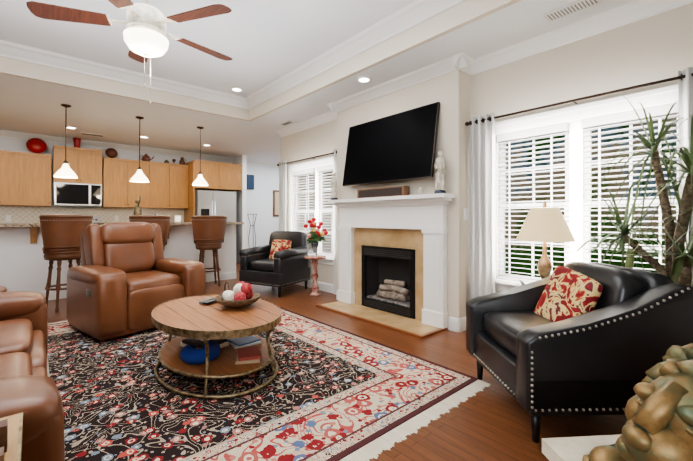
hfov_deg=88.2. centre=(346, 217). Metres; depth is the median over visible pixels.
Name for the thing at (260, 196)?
wall
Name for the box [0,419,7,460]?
coaster
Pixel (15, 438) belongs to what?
side table
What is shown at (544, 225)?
table lamp
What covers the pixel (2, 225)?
island countertop
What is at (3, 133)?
crown molding
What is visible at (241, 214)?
wall
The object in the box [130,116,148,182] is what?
pendant light
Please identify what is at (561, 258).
window glass
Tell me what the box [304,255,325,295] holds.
pedestal table
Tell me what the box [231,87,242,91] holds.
recessed light
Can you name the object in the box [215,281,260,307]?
decorative bowl
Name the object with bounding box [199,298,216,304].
remote controls
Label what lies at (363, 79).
recessed light
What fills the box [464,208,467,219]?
outlet
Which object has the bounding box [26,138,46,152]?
decor
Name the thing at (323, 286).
baseboard
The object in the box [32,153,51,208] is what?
upper cabinet
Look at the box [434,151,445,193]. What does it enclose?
figurine
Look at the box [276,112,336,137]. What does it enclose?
crown molding
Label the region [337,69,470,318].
wall
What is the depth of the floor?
2.05 m
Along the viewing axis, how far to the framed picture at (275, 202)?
10.26 m
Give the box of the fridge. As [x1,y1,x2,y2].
[195,190,235,221]
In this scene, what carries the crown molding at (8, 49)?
attached to the ceiling
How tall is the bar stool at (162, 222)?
1.186 m
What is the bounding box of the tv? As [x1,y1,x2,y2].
[342,102,439,186]
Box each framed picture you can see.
[247,174,253,189]
[273,190,278,215]
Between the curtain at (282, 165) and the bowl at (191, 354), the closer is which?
the bowl at (191, 354)
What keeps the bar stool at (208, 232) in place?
on the floor
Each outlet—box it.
[92,216,99,222]
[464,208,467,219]
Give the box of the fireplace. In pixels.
[321,193,454,334]
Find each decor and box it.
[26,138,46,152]
[73,138,80,147]
[105,148,117,157]
[141,154,153,160]
[164,157,186,164]
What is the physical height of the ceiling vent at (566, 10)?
0.013 m
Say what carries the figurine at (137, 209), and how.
on the kitchen island
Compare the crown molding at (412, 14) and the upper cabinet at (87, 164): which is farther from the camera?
the upper cabinet at (87, 164)
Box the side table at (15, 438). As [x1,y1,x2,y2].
[0,412,22,460]
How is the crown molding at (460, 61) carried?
attached to the wall at (450, 92)
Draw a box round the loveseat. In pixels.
[0,291,64,460]
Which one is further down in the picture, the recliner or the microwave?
the recliner
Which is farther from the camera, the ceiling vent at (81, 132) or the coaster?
the ceiling vent at (81, 132)
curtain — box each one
[277,149,336,294]
[465,67,692,299]
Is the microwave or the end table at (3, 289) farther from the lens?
the microwave
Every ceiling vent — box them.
[80,132,103,136]
[280,120,294,125]
[543,0,602,21]
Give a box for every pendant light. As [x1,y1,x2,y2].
[54,104,77,177]
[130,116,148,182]
[192,126,207,185]
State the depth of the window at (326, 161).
5.82 m
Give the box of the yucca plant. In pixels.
[533,97,692,286]
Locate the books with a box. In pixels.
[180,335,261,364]
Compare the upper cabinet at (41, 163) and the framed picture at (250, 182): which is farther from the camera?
the framed picture at (250, 182)
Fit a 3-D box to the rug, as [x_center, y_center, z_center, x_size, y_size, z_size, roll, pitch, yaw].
[-1.313,1.140,2.982,2.750,0.012,3.876,0,0,-41]
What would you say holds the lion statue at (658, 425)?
on the floor
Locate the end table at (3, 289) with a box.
[0,286,6,291]
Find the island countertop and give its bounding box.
[0,222,243,228]
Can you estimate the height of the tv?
0.796 m
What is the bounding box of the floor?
[47,262,626,460]
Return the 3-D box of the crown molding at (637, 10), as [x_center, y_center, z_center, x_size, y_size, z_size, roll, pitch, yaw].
[2.894,-1.544,1.832,0.110,0.108,4.970,0,0,-41]
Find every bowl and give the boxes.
[180,341,220,364]
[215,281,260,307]
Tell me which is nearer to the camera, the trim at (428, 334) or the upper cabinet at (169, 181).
the trim at (428, 334)
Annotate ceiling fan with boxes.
[26,0,232,103]
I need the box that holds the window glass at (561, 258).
[505,114,676,276]
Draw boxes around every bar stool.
[39,215,93,311]
[129,215,170,250]
[191,216,226,286]
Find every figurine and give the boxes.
[133,195,141,214]
[330,173,337,199]
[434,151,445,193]
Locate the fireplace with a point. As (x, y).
(408, 283)
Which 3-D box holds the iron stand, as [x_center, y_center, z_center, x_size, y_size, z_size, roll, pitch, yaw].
[-2.459,0.539,9.308,0.298,1.258,0.291,0,0,-41]
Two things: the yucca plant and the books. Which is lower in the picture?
the books
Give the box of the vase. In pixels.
[303,218,327,255]
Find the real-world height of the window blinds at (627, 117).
1.404 m
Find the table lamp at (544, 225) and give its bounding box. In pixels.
[516,201,574,278]
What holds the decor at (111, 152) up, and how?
on the upper cabinet at (118, 192)
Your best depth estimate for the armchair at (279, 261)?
5.44 m
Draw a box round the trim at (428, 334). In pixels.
[316,300,447,338]
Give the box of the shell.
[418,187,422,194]
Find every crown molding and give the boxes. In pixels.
[0,40,243,107]
[0,130,278,166]
[244,0,464,108]
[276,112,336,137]
[327,52,471,115]
[464,0,692,75]
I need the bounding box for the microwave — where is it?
[53,182,101,205]
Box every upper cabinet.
[0,150,31,208]
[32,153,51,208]
[53,145,103,184]
[100,157,151,208]
[152,162,187,208]
[185,161,242,191]
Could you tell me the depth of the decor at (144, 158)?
7.90 m
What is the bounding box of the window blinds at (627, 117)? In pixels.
[497,102,678,281]
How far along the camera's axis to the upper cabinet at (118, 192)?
7.53 m
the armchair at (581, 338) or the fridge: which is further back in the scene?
the fridge
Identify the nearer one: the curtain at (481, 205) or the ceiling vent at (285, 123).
the curtain at (481, 205)
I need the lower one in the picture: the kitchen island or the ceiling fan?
the kitchen island
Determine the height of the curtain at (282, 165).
2.135 m
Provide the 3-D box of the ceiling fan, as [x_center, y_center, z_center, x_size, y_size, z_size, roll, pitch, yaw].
[-1.460,-1.368,2.631,1.343,1.074,1.324,0,0,-41]
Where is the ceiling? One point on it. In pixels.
(262, 43)
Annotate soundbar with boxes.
[357,186,409,197]
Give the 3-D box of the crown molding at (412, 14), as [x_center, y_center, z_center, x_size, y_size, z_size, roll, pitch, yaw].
[0.043,-1.833,3.874,0.125,0.135,5.100,0,0,-41]
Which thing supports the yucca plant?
on the floor
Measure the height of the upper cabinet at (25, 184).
0.964 m
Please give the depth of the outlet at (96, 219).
7.42 m
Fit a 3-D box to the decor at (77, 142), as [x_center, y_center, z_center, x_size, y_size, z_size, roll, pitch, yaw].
[-5.382,-1.475,7.137,0.136,0.215,0.136,0,0,-41]
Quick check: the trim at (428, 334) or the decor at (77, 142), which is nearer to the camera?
the trim at (428, 334)
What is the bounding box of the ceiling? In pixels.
[0,0,636,162]
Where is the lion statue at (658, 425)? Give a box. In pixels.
[542,343,692,460]
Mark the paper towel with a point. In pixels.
(177, 218)
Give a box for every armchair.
[239,231,309,296]
[466,262,692,442]
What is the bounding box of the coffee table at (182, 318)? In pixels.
[151,294,280,398]
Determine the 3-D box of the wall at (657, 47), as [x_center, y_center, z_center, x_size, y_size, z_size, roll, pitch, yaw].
[1.740,-0.223,3.349,0.160,2.740,8.780,0,0,-41]
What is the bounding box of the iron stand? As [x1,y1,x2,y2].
[247,214,256,247]
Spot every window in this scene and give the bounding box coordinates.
[288,156,333,264]
[495,84,678,290]
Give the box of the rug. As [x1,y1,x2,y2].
[47,307,490,460]
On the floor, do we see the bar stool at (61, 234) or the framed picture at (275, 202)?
the bar stool at (61, 234)
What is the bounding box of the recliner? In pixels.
[67,222,205,340]
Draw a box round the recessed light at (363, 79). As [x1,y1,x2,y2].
[357,76,370,82]
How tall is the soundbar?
0.115 m
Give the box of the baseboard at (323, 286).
[295,279,337,295]
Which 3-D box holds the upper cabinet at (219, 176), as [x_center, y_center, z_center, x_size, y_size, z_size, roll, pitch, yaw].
[-3.248,-0.998,8.804,1.150,0.644,0.641,0,0,-41]
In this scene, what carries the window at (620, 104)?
in the wall at (657, 47)
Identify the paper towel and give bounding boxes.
[175,216,180,221]
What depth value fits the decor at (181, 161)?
8.39 m
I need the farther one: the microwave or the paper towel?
the microwave
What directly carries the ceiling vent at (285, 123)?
in the ceiling
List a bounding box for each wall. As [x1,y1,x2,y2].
[0,137,278,248]
[232,155,246,262]
[281,3,692,302]
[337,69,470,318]
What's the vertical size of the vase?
0.572 m
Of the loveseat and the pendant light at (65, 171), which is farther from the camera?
the pendant light at (65, 171)
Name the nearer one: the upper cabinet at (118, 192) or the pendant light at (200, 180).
the pendant light at (200, 180)
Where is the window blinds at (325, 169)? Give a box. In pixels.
[292,164,333,256]
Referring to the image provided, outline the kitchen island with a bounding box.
[0,225,235,299]
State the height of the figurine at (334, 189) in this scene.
0.374 m
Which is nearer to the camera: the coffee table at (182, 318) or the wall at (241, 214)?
the coffee table at (182, 318)

